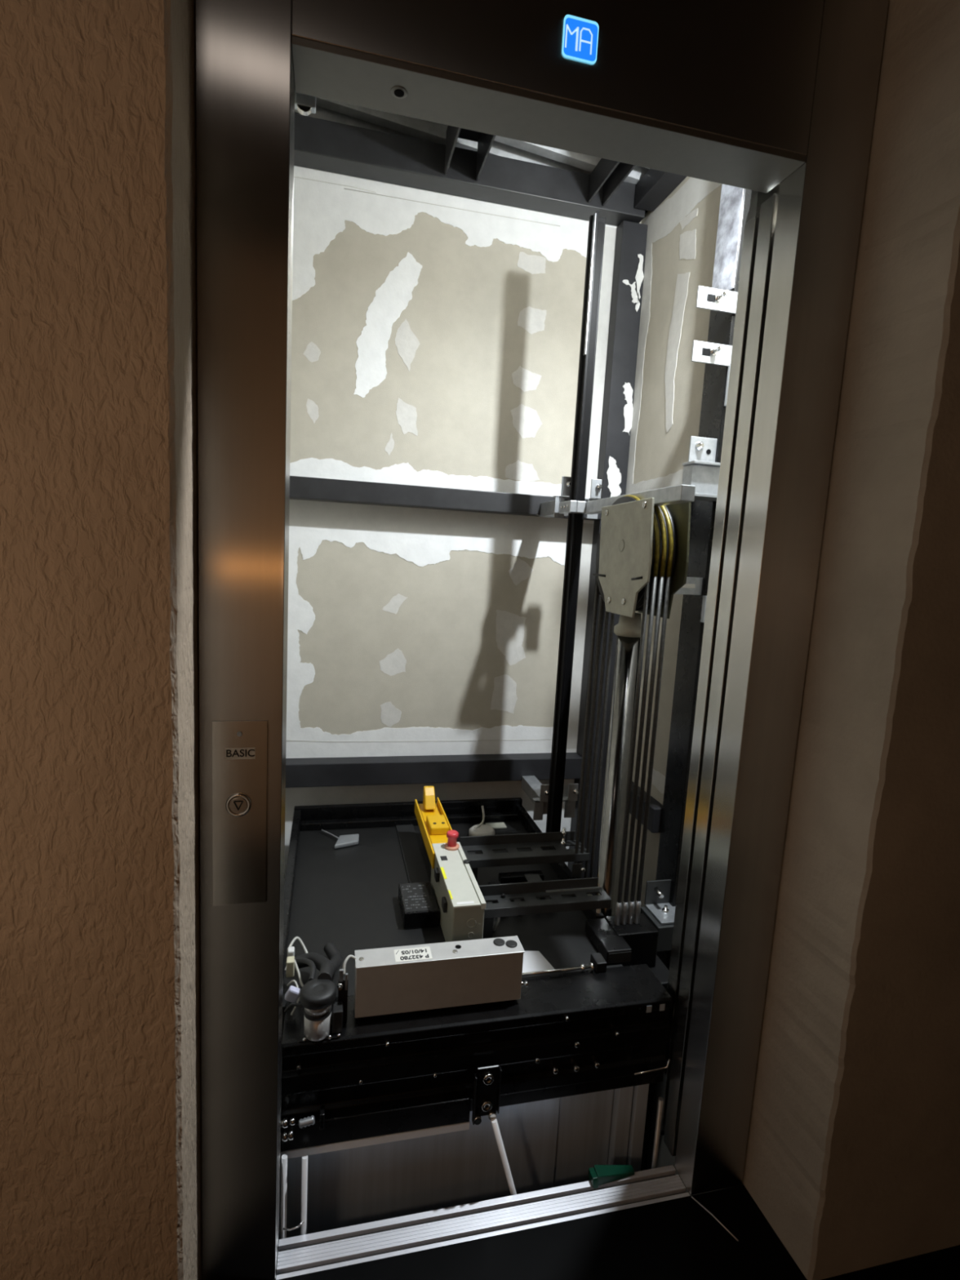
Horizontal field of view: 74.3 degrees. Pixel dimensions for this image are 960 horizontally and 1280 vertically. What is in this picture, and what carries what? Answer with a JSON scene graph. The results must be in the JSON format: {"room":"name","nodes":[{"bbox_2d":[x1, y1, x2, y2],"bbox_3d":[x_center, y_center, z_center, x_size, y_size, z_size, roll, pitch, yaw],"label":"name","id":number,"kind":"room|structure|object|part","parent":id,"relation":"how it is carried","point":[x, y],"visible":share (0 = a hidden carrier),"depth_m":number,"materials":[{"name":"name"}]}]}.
{"room":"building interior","nodes":[
{"label":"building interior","id":0,"kind":"room"},
{"bbox_2d":[284,165,640,878],"bbox_3d":[-0.130,0.667,2.442,1.549,4.456,0.033,1,8,-13],"label":"wall","id":1,"kind":"structure","parent":0,"point":[436,336],"depth_m":2.24,"materials":[{"name":"paint"}]},
{"bbox_2d":[285,752,582,787],"bbox_3d":[-0.188,0.479,2.347,1.183,0.084,0.072,1,8,-13],"label":"steel beam","id":2,"kind":"structure","parent":1,"relation":"attached to","point":[428,769],"depth_m":2.31,"materials":[{"name":"metal"}]},
{"bbox_2d":[520,775,578,820],"bbox_3d":[0.231,0.534,2.265,0.149,0.128,0.286,1,8,-13],"label":"bracket","id":3,"kind":"object","parent":2,"relation":"attached to","point":[538,793],"visible":0.91,"depth_m":2.16,"materials":[{"name":"metal"}]},
{"bbox_3d":[0.217,0.517,2.133,0.030,0.060,0.006,1,8,-13],"label":"clip plate","id":4,"kind":"part","parent":3,"relation":"part of","materials":[{"name":"metal"}]},
{"bbox_3d":[0.317,0.519,2.157,0.034,0.060,0.006,1,8,-13],"label":"clip plate","id":5,"kind":"part","parent":3,"relation":"part of","materials":[{"name":"metal"}]},
{"bbox_2d":[289,475,601,520],"bbox_3d":[-0.134,-0.492,2.209,1.183,0.069,0.088,1,8,-13],"label":"steel beam","id":6,"kind":"structure","parent":1,"relation":"attached to","point":[304,488],"depth_m":2.15,"materials":[{"name":"grey metal"}]},
{"bbox_2d":[538,475,602,519],"bbox_3d":[0.285,-0.468,2.131,0.149,0.128,0.286,1,8,-13],"label":"bracket","id":7,"kind":"object","parent":6,"relation":"attached to","point":[549,508],"visible":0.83,"depth_m":2.02,"materials":[{"name":"metal"}]},
{"bbox_3d":[0.272,-0.485,1.999,0.030,0.060,0.006,1,8,-13],"label":"clip plate","id":8,"kind":"part","parent":7,"relation":"part of","materials":[{"name":"metal"}]},
{"bbox_3d":[0.371,-0.483,2.023,0.034,0.060,0.006,1,8,-13],"label":"clip plate","id":9,"kind":"part","parent":7,"relation":"part of","materials":[{"name":"metal"}]},
{"bbox_2d":[293,113,644,226],"bbox_3d":[-0.045,-1.529,2.078,1.250,0.100,0.087,1,8,-13],"label":"steel beam","id":10,"kind":"structure","parent":1,"relation":"attached to","point":[321,144],"depth_m":2.04,"materials":[{"name":"grey metal"}]},
{"bbox_2d":[294,97,649,211],"bbox_3d":[0.091,-1.605,1.644,1.349,0.205,1.260,1,8,-13],"label":"ceiling","id":11,"kind":"structure","parent":0,"point":[326,109],"depth_m":2.08,"materials":[{"name":"silver metal"}]},
{"bbox_2d":[444,125,495,180],"bbox_3d":[0.058,-1.474,1.534,0.110,0.125,1.015,1,8,-13],"label":"joist","id":12,"kind":"object","parent":11,"relation":"attached to","point":[485,141],"visible":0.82,"depth_m":1.96,"materials":[{"name":"metal"}]},
{"bbox_2d":[587,158,635,204],"bbox_3d":[0.509,-1.444,1.644,0.060,0.085,1.015,1,8,-13],"label":"joist","id":13,"kind":"object","parent":11,"relation":"attached to","point":[611,173],"visible":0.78,"depth_m":2.04,"materials":[{"name":"metal"}]},
{"bbox_2d":[0,0,959,1279],"bbox_3d":[-0.293,-0.072,0.938,4.200,2.500,0.290,1,8,-13],"label":"wall","id":14,"kind":"structure","parent":0,"point":[100,1171],"depth_m":0.87,"materials":[{"name":"paint"}]},
{"bbox_2d":[275,1164,689,1279],"bbox_3d":[0.029,1.178,1.280,0.838,0.030,0.070,1,8,-13],"label":"door sill","id":15,"kind":"structure","parent":14,"relation":"attached to","point":[300,1255],"depth_m":1.27,"materials":[{"name":"metal"}]},
{"bbox_2d":[587,1164,634,1188],"bbox_3d":[0.287,1.152,1.368,0.102,0.025,0.030,1,8,-13],"label":"wedge","id":16,"kind":"object","parent":15,"relation":"on","point":[598,1175],"visible":1,"depth_m":1.36,"materials":[{"name":"teal plastic"}]},
{"bbox_2d":[691,1195,738,1241],"bbox_3d":[0.480,1.184,1.298,0.005,0.003,0.107,-3,10,-38],"label":"trim","id":17,"kind":"structure","parent":14,"relation":"attached to","point":[697,1202],"depth_m":1.30,"materials":[{"name":"metal"}]},
{"bbox_2d":[275,1182,743,1279],"bbox_3d":[0.084,0.797,1.320,1.309,4.520,0.030,1,8,-13],"label":"wall","id":18,"kind":"structure","parent":0,"point":[742,1183],"depth_m":1.27,"materials":[{"name":"paint"}]},
{"bbox_2d":[318,97,742,188],"bbox_3d":[0.115,-0.914,1.116,0.840,0.056,0.038,1,8,-13],"label":"door track","id":19,"kind":"object","parent":18,"relation":"attached to","point":[318,97],"visible":0.04,"depth_m":1.12,"materials":[{"name":"metal"}]},
{"bbox_2d":[294,88,315,115],"bbox_3d":[-0.280,-0.876,1.017,0.033,0.058,0.016,1,8,-13],"label":"roller hanger","id":20,"kind":"object","parent":19,"relation":"attached to","point":[305,104],"visible":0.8,"depth_m":1.01,"materials":[{"name":"silver metal"}]},
{"bbox_2d":[278,1185,959,1279],"bbox_3d":[-0.152,1.356,0.215,4.200,0.120,1.950,1,8,-13],"label":"floor","id":21,"kind":"structure","parent":0,"point":[677,1238],"depth_m":1.22,"materials":[{"name":"black tile"}]},
{"bbox_2d":[621,176,724,1195],"bbox_3d":[0.599,0.763,2.048,0.031,4.450,1.210,1,8,-13],"label":"wall","id":22,"kind":"structure","parent":0,"point":[682,230],"depth_m":2.06,"materials":[{"name":"paint"}]},
{"bbox_2d":[629,781,662,832],"bbox_3d":[0.517,0.541,2.235,0.048,0.081,0.470,1,8,-13],"label":"steel beam","id":23,"kind":"structure","parent":22,"relation":"attached to","point":[655,807],"depth_m":2.02,"materials":[{"name":"metal"}]},
{"bbox_2d":[634,168,686,211],"bbox_3d":[0.680,-1.445,1.684,0.073,0.075,1.015,1,8,-13],"label":"steel beam","id":24,"kind":"structure","parent":22,"relation":"attached to","point":[655,186],"depth_m":2.07,"materials":[{"name":"metal"}]},
{"bbox_3d":[-0.140,2.987,2.117,1.279,0.050,1.250,1,8,-13],"label":"floor","id":25,"kind":"structure","parent":0,"visible":0},
{"bbox_2d":[278,786,672,1242],"bbox_3d":[-0.160,1.695,1.928,0.866,2.356,1.076,1,8,-13],"label":"car","id":26,"kind":"object","parent":25,"relation":"on","point":[391,1116],"depth_m":1.40,"materials":[{"name":"paint"}]},
{"bbox_2d":[280,1153,287,1239],"bbox_3d":[-0.395,1.365,1.262,0.011,0.760,0.011,1,8,-13],"label":"rod","id":27,"kind":"object","parent":26,"relation":"hanging from","point":[284,1157],"visible":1,"depth_m":1.22,"materials":[{"name":"white metal"}]},
{"bbox_2d":[283,1220,303,1231],"bbox_3d":[-0.362,1.139,1.230,0.040,0.012,0.008,1,8,-13],"label":"wire","id":28,"kind":"object","parent":27,"relation":"attached to","point":[302,1222],"visible":1,"depth_m":1.23,"materials":[{"name":"silver metal"}]},
{"bbox_2d":[300,1154,307,1235],"bbox_3d":[-0.358,1.370,1.274,0.011,0.750,0.011,1,8,-13],"label":"rod","id":29,"kind":"object","parent":26,"relation":"hanging from","point":[304,1157],"visible":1,"depth_m":1.23,"materials":[{"name":"white metal"}]},
{"bbox_2d":[284,936,342,1015],"bbox_3d":[-0.361,0.701,1.372,0.124,0.103,0.227,1,8,-13],"label":"cable bundle","id":30,"kind":"object","parent":26,"relation":"on","point":[327,967],"visible":0.95,"depth_m":1.35,"materials":[{"name":"black"}]},
{"bbox_2d":[298,977,342,1042],"bbox_3d":[-0.312,0.729,1.248,0.082,0.098,0.069,1,8,-13],"label":"oiler","id":31,"kind":"object","parent":26,"relation":"attached to","point":[317,996],"visible":1,"depth_m":1.23,"materials":[{"name":"grey"}]},
{"bbox_2d":[321,829,359,848],"bbox_3d":[-0.459,0.654,2.111,0.100,0.014,0.138,-2,9,-32],"label":"packet","id":32,"kind":"object","parent":26,"relation":"on","point":[343,841],"visible":1,"depth_m":2.07,"materials":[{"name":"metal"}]},
{"bbox_2d":[337,955,356,1021],"bbox_3d":[-0.276,0.709,1.287,0.022,0.130,0.052,7,8,26],"label":"cable","id":33,"kind":"object","parent":26,"relation":"on","point":[342,986],"visible":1,"depth_m":1.28,"materials":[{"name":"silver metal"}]},
{"bbox_3d":[-0.279,0.730,1.287,0.019,0.090,0.010,1,8,-13],"label":"post","id":34,"kind":"part","parent":33,"relation":"part of","materials":[{"name":"black metal"}]},
{"bbox_2d":[398,881,439,928],"bbox_3d":[-0.167,0.709,1.699,0.090,0.045,0.150,1,8,-13],"label":"box","id":35,"kind":"object","parent":26,"relation":"on","point":[419,908],"visible":1,"depth_m":1.66,"materials":[{"name":"black paint"}]},
{"bbox_2d":[401,884,429,908],"bbox_3d":[-0.173,0.686,1.695,0.061,0.001,0.114,1,8,-13],"label":"print","id":36,"kind":"object","parent":35,"relation":"on","point":[413,896],"depth_m":1.69,"materials":[{"name":"grey"}]},
{"bbox_3d":[-0.166,1.931,1.489,0.610,1.903,0.020,1,8,-13],"label":"car door","id":37,"kind":"part","parent":26,"relation":"part of","materials":[{"name":"silver metal"}]},
{"bbox_3d":[-0.165,0.520,2.072,0.034,0.070,0.060,1,8,-13],"label":"lever","id":38,"kind":"part","parent":26,"relation":"part of","materials":[{"name":"yellow plastic"}]},
{"bbox_2d":[417,803,447,843],"bbox_3d":[-0.140,0.575,1.969,0.062,0.008,0.325,1,8,-13],"label":"socket","id":39,"kind":"object","parent":26,"relation":"on","point":[429,836],"depth_m":1.94,"materials":[{"name":"yellow plastic"}]},
{"bbox_3d":[-0.138,0.602,1.944,0.078,0.195,0.390,1,8,-13],"label":"yellow lever bracket","id":40,"kind":"part","parent":26,"relation":"part of","materials":[{"name":"yellow metal"}]},
{"bbox_2d":[354,935,528,1018],"bbox_3d":[-0.077,0.715,1.345,0.374,0.125,0.058,1,8,-13],"label":"box","id":41,"kind":"object","parent":26,"relation":"attached to","point":[426,977],"visible":1,"depth_m":1.32,"materials":[{"name":"metal"}]},
{"bbox_3d":[-0.083,0.657,1.336,0.354,0.002,0.058,1,8,-13],"label":"plate","id":42,"kind":"part","parent":41,"relation":"part of","materials":[{"name":"metal"}]},
{"bbox_2d":[431,830,486,942],"bbox_3d":[-0.066,0.648,1.653,0.092,0.186,0.327,1,8,-13],"label":"box","id":43,"kind":"object","parent":26,"relation":"on","point":[461,903],"visible":0.99,"depth_m":1.57,"materials":[{"name":"grey metal"}]},
{"bbox_2d":[434,867,439,882],"bbox_3d":[-0.115,0.624,1.683,0.010,0.028,0.030,1,8,-13],"label":"switch","id":44,"kind":"object","parent":43,"relation":"attached to","point":[437,870],"depth_m":1.67,"materials":[{"name":"black plastic"}]},
{"bbox_2d":[441,896,447,912],"bbox_3d":[-0.088,0.656,1.570,0.010,0.028,0.030,1,8,-13],"label":"switch","id":45,"kind":"object","parent":43,"relation":"attached to","point":[444,899],"depth_m":1.56,"materials":[{"name":"black plastic"}]},
{"bbox_3d":[-0.067,0.604,1.646,0.066,0.005,0.327,1,8,-13],"label":"lid","id":46,"kind":"part","parent":43,"relation":"part of","materials":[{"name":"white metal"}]},
{"bbox_2d":[468,805,495,836],"bbox_3d":[0.009,0.632,2.170,0.090,0.091,0.090,9,10,39],"label":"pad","id":47,"kind":"object","parent":26,"relation":"on","point":[480,829],"visible":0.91,"depth_m":2.17,"materials":[{"name":"grey"}]},
{"bbox_3d":[0.014,0.932,1.308,0.049,0.112,0.006,1,8,-13],"label":"lever plate","id":48,"kind":"part","parent":26,"relation":"part of","materials":[{"name":"black paint"}]},
{"bbox_3d":[0.057,0.665,2.264,0.070,0.007,0.040,1,8,-13],"label":"roof bracket","id":49,"kind":"part","parent":26,"relation":"part of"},
{"bbox_2d":[493,916,500,930],"bbox_3d":[0.045,0.711,1.614,0.014,0.087,0.047,1,8,-13],"label":"wire","id":50,"kind":"object","parent":26,"relation":"on","point":[497,922],"visible":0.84,"depth_m":1.62,"materials":[{"name":"grey"}]},
{"bbox_2d":[491,1117,516,1195],"bbox_3d":[0.090,1.256,1.360,0.168,0.534,0.012,1,8,-13],"label":"rod","id":51,"kind":"object","parent":26,"relation":"hanging from","point":[494,1122],"visible":0.52,"depth_m":1.32,"materials":[{"name":"white metal"}]},
{"bbox_2d":[488,870,550,903],"bbox_3d":[0.116,0.707,1.778,0.160,0.059,0.136,1,8,-13],"label":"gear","id":52,"kind":"object","parent":26,"relation":"on","point":[536,875],"visible":0.33,"depth_m":1.81,"materials":[{"name":"black metal"}]},
{"bbox_3d":[0.151,0.678,1.801,0.042,0.004,0.040,1,8,-13],"label":"plate","id":53,"kind":"part","parent":52,"relation":"part of","materials":[{"name":"metal"}]},
{"bbox_2d":[459,827,589,880],"bbox_3d":[0.133,0.651,1.909,0.381,0.137,0.096,1,8,-13],"label":"bar","id":54,"kind":"object","parent":26,"relation":"on","point":[486,844],"visible":0.79,"depth_m":1.90,"materials":[{"name":"metal"}]},
{"bbox_2d":[522,951,554,973],"bbox_3d":[0.116,0.769,1.521,0.104,0.001,0.088,1,8,-13],"label":"paper sheet","id":55,"kind":"object","parent":26,"relation":"on","point":[533,961],"visible":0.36,"depth_m":1.51,"materials":[{"name":"white paper"}]},
{"bbox_2d":[478,877,611,938],"bbox_3d":[0.163,0.698,1.644,0.352,0.117,0.066,1,8,-13],"label":"bar","id":56,"kind":"object","parent":26,"relation":"on","point":[555,890],"visible":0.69,"depth_m":1.64,"materials":[{"name":"metal"}]},
{"bbox_2d":[521,952,606,976],"bbox_3d":[0.181,0.763,1.478,0.230,0.025,0.040,1,8,-13],"label":"rod","id":57,"kind":"object","parent":26,"relation":"on","point":[597,962],"visible":0.94,"depth_m":1.48,"materials":[{"name":"silver metal"}]},
{"bbox_3d":[0.169,0.767,1.466,0.200,0.007,0.007,1,8,-14],"label":"rod","id":58,"kind":"part","parent":57,"relation":"part of","materials":[{"name":"silver metal"}]},
{"bbox_2d":[571,862,585,878],"bbox_3d":[0.286,0.710,1.856,0.038,0.112,0.016,1,8,-13],"label":"plate","id":59,"kind":"object","parent":26,"relation":"attached to","point":[577,868],"visible":0.48,"depth_m":1.85,"materials":[{"name":"metal"}]},
{"bbox_3d":[0.196,1.938,1.582,0.133,1.903,0.018,1,8,-13],"label":"car door","id":60,"kind":"part","parent":26,"relation":"part of","materials":[{"name":"silver metal"}]},
{"bbox_2d":[586,893,600,913],"bbox_3d":[0.303,0.716,1.690,0.022,0.066,0.058,-1,9,-27],"label":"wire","id":61,"kind":"object","parent":26,"relation":"attached to","point":[598,910],"visible":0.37,"depth_m":1.67,"materials":[{"name":"grey"}]},
{"bbox_2d":[585,918,631,964],"bbox_3d":[0.321,0.755,1.593,0.065,0.034,0.140,1,8,-13],"label":"junction box","id":62,"kind":"object","parent":26,"relation":"attached to","point":[614,948],"visible":0.98,"depth_m":1.56,"materials":[{"name":"black paint"}]},
{"bbox_3d":[0.282,1.942,1.591,0.035,1.903,0.040,1,8,-13],"label":"door post","id":63,"kind":"part","parent":26,"relation":"part of","materials":[{"name":"silver metal"}]},
{"bbox_2d":[604,913,669,990],"bbox_3d":[0.406,0.840,1.622,0.142,0.209,0.145,1,8,-13],"label":"anchor","id":64,"kind":"object","parent":26,"relation":"attached to","point":[642,938],"visible":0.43,"depth_m":1.60,"materials":[{"name":"black paint"}]},
{"bbox_3d":[0.318,1.943,1.595,0.029,1.903,0.050,1,8,-13],"label":"door post","id":65,"kind":"part","parent":26,"relation":"part of","materials":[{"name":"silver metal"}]},
{"bbox_2d":[651,1097,663,1168],"bbox_3d":[0.387,1.341,1.455,0.011,0.640,0.011,1,8,-13],"label":"rod","id":66,"kind":"object","parent":26,"relation":"hanging from","point":[660,1100],"visible":0.52,"depth_m":1.42,"materials":[{"name":"grey metal"}]},
{"bbox_2d":[545,211,605,849],"bbox_3d":[0.237,0.845,2.138,0.048,4.225,0.036,1,8,-13],"label":"rail","id":67,"kind":"object","parent":25,"relation":"on","point":[597,224],"visible":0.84,"depth_m":1.96,"materials":[{"name":"silver metal"}]},
{"bbox_2d":[578,595,620,895],"bbox_3d":[0.314,1.413,2.095,0.083,3.120,0.053,1,8,-13],"label":"support post","id":68,"kind":"object","parent":25,"relation":"on","point":[616,618],"visible":0.08,"depth_m":1.92,"materials":[{"name":"metal"}]},
{"bbox_3d":[0.314,1.413,2.097,0.067,3.120,0.050,1,8,-13],"label":"post","id":69,"kind":"part","parent":68,"relation":"part of","materials":[{"name":"metal"}]},
{"bbox_2d":[567,220,648,871],"bbox_3d":[0.424,0.714,2.532,0.101,4.400,0.060,1,8,-13],"label":"column","id":70,"kind":"structure","parent":25,"relation":"on","point":[628,277],"depth_m":2.29,"materials":[{"name":"metal"}]},
{"bbox_2d":[595,613,641,918],"bbox_3d":[0.314,1.458,1.870,0.080,3.090,0.080,1,8,-13],"label":"hydraulic ram","id":71,"kind":"object","parent":25,"relation":"on","point":[628,630],"visible":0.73,"depth_m":1.69,"materials":[{"name":"metal"}]},
{"bbox_2d":[559,484,695,618],"bbox_3d":[0.376,-0.234,1.719,0.118,0.308,0.636,1,8,-16],"label":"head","id":72,"kind":"object","parent":71,"relation":"on","point":[624,553],"visible":0.95,"depth_m":1.55},
{"bbox_2d":[573,494,653,925],"bbox_3d":[0.289,1.282,1.843,0.014,3.342,0.303,1,8,-13],"label":"rope","id":73,"kind":"object","parent":72,"relation":"hanging from","point":[619,906],"visible":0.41,"depth_m":1.60,"materials":[{"name":"metal"}]},
{"bbox_2d":[614,902,622,925],"bbox_3d":[0.355,0.700,1.623,0.014,0.060,0.014,1,8,-13],"label":"socket","id":74,"kind":"object","parent":73,"relation":"attached to","point":[619,906],"depth_m":1.62,"materials":[{"name":"metal"}]},
{"bbox_2d":[579,511,659,924],"bbox_3d":[0.307,1.283,1.847,0.014,3.342,0.303,1,8,-13],"label":"rope","id":75,"kind":"object","parent":72,"relation":"hanging from","point":[624,907],"visible":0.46,"depth_m":1.59,"materials":[{"name":"metal"}]},
{"bbox_2d":[621,902,628,924],"bbox_3d":[0.372,0.701,1.628,0.014,0.060,0.014,1,8,-13],"label":"socket","id":76,"kind":"object","parent":75,"relation":"attached to","point":[624,907],"depth_m":1.62,"materials":[{"name":"metal"}]},
{"bbox_2d":[583,506,666,924],"bbox_3d":[0.324,1.283,1.851,0.014,3.342,0.303,1,8,-13],"label":"rope","id":77,"kind":"object","parent":72,"relation":"hanging from","point":[631,905],"visible":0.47,"depth_m":1.59,"materials":[{"name":"metal"}]},
{"bbox_2d":[626,901,635,924],"bbox_3d":[0.390,0.701,1.632,0.014,0.060,0.014,1,8,-13],"label":"socket","id":78,"kind":"object","parent":77,"relation":"attached to","point":[631,905],"depth_m":1.63,"materials":[{"name":"metal"}]},
{"bbox_3d":[0.361,-0.206,1.604,0.006,0.283,0.295,1,8,-13],"label":"plate","id":79,"kind":"part","parent":72,"relation":"part of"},
{"bbox_2d":[589,505,673,924],"bbox_3d":[0.342,1.284,1.855,0.014,3.342,0.303,1,8,-13],"label":"rope","id":80,"kind":"object","parent":72,"relation":"hanging from","point":[637,904],"visible":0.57,"depth_m":1.60,"materials":[{"name":"metal"}]},
{"bbox_2d":[633,900,640,924],"bbox_3d":[0.407,0.701,1.636,0.014,0.060,0.014,1,8,-13],"label":"socket","id":81,"kind":"object","parent":80,"relation":"attached to","point":[637,904],"depth_m":1.63,"materials":[{"name":"metal"}]},
{"bbox_3d":[0.453,-0.204,1.626,0.006,0.283,0.295,1,8,-13],"label":"plate","id":82,"kind":"part","parent":72,"relation":"part of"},
{"bbox_2d":[640,183,751,1170],"bbox_3d":[0.584,0.783,1.970,0.032,4.430,0.110,1,8,-13],"label":"wall","id":83,"kind":"structure","parent":25,"relation":"on","point":[735,202],"depth_m":1.83,"materials":[{"name":"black paint"}]},
{"bbox_2d":[640,879,675,951],"bbox_3d":[0.559,0.815,1.881,0.122,0.157,0.112,1,8,-13],"label":"bracket","id":84,"kind":"object","parent":83,"relation":"attached to","point":[658,910],"visible":0.53,"depth_m":1.89,"materials":[{"name":"metal"}]},
{"bbox_2d":[674,577,706,622],"bbox_3d":[0.595,-0.114,1.786,0.136,0.125,0.035,1,8,-13],"label":"plate","id":85,"kind":"object","parent":83,"relation":"attached to","point":[693,586],"visible":0.4,"depth_m":1.79,"materials":[{"name":"metal"}]},
{"bbox_3d":[0.594,-0.153,1.795,0.136,0.050,0.007,1,8,-13],"label":"plate","id":86,"kind":"part","parent":85,"relation":"part of","materials":[{"name":"metal"}]},
{"bbox_2d":[681,435,720,501],"bbox_3d":[0.601,-0.467,1.704,0.178,0.169,0.092,1,8,-13],"label":"bracket","id":87,"kind":"object","parent":83,"relation":"attached to","point":[701,470],"visible":0.53,"depth_m":1.72,"materials":[{"name":"metal"}]},
{"bbox_2d":[693,493,717,501],"bbox_3d":[0.597,-0.387,1.714,0.178,0.008,0.092,1,8,-13],"label":"shelf","id":88,"kind":"object","parent":87,"relation":"attached to","point":[698,496],"depth_m":1.69,"materials":[{"name":"metal"}]},
{"bbox_2d":[691,340,732,366],"bbox_3d":[0.635,-0.759,1.667,0.141,0.052,0.050,1,8,-13],"label":"plate","id":89,"kind":"object","parent":83,"relation":"attached to","point":[708,353],"visible":0.8,"depth_m":1.68,"materials":[{"name":"metal"}]},
{"bbox_2d":[724,363,730,406],"bbox_3d":[0.673,-0.688,1.708,0.014,0.110,0.010,1,8,-13],"label":"small zinc angle","id":90,"kind":"object","parent":89,"relation":"attached to","point":[728,370],"visible":0.44,"depth_m":1.71,"materials":[{"name":"silver metal"}]},
{"bbox_2d":[695,285,737,314],"bbox_3d":[0.642,-0.892,1.649,0.142,0.053,0.050,1,8,-13],"label":"plate","id":91,"kind":"object","parent":83,"relation":"attached to","point":[708,298],"visible":0.77,"depth_m":1.66,"materials":[{"name":"metal"}]},
{"bbox_3d":[0.157,-1.243,0.968,1.094,0.140,0.095,1,8,-13],"label":"wall","id":92,"kind":"structure","parent":0,"visible":0},
{"bbox_2d":[211,720,267,906],"bbox_3d":[-0.384,0.279,1.010,0.083,0.307,0.007,1,8,-13],"label":"panel","id":93,"kind":"object","parent":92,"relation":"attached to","point":[239,748],"visible":1,"depth_m":1.01,"materials":[{"name":"silver metal"}]},
{"bbox_2d":[195,0,888,1279],"bbox_3d":[0.090,-0.004,1.136,1.089,2.355,0.100,1,8,-13],"label":"door frame","id":94,"kind":"structure","parent":92,"relation":"attached to","point":[759,95],"depth_m":1.04,"materials":[{"name":"silver metal"}]},
{"bbox_2d":[561,14,599,63],"bbox_3d":[0.153,-0.915,0.963,0.056,0.057,0.004,1,8,-13],"label":"indicator","id":95,"kind":"object","parent":92,"relation":"attached to","point":[580,35],"visible":1,"depth_m":0.96,"materials":[{"name":"blue plastic"}]},
{"bbox_2d":[653,182,780,1155],"bbox_3d":[0.612,0.141,1.353,0.282,2.043,0.085,1,8,-13],"label":"door","id":96,"kind":"structure","parent":92,"relation":"in","point":[768,210],"depth_m":1.29,"materials":[{"name":"silver metal"}]},
{"bbox_3d":[0.606,0.137,1.378,0.282,2.043,0.034,1,8,-13],"label":"landing door panel","id":97,"kind":"part","parent":96,"relation":"part of","materials":[{"name":"silver metal"}]},
{"bbox_3d":[0.619,-0.841,1.238,0.200,0.069,0.032,1,8,-13],"label":"hanger plate","id":98,"kind":"part","parent":96,"relation":"part of","materials":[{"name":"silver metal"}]}
]}

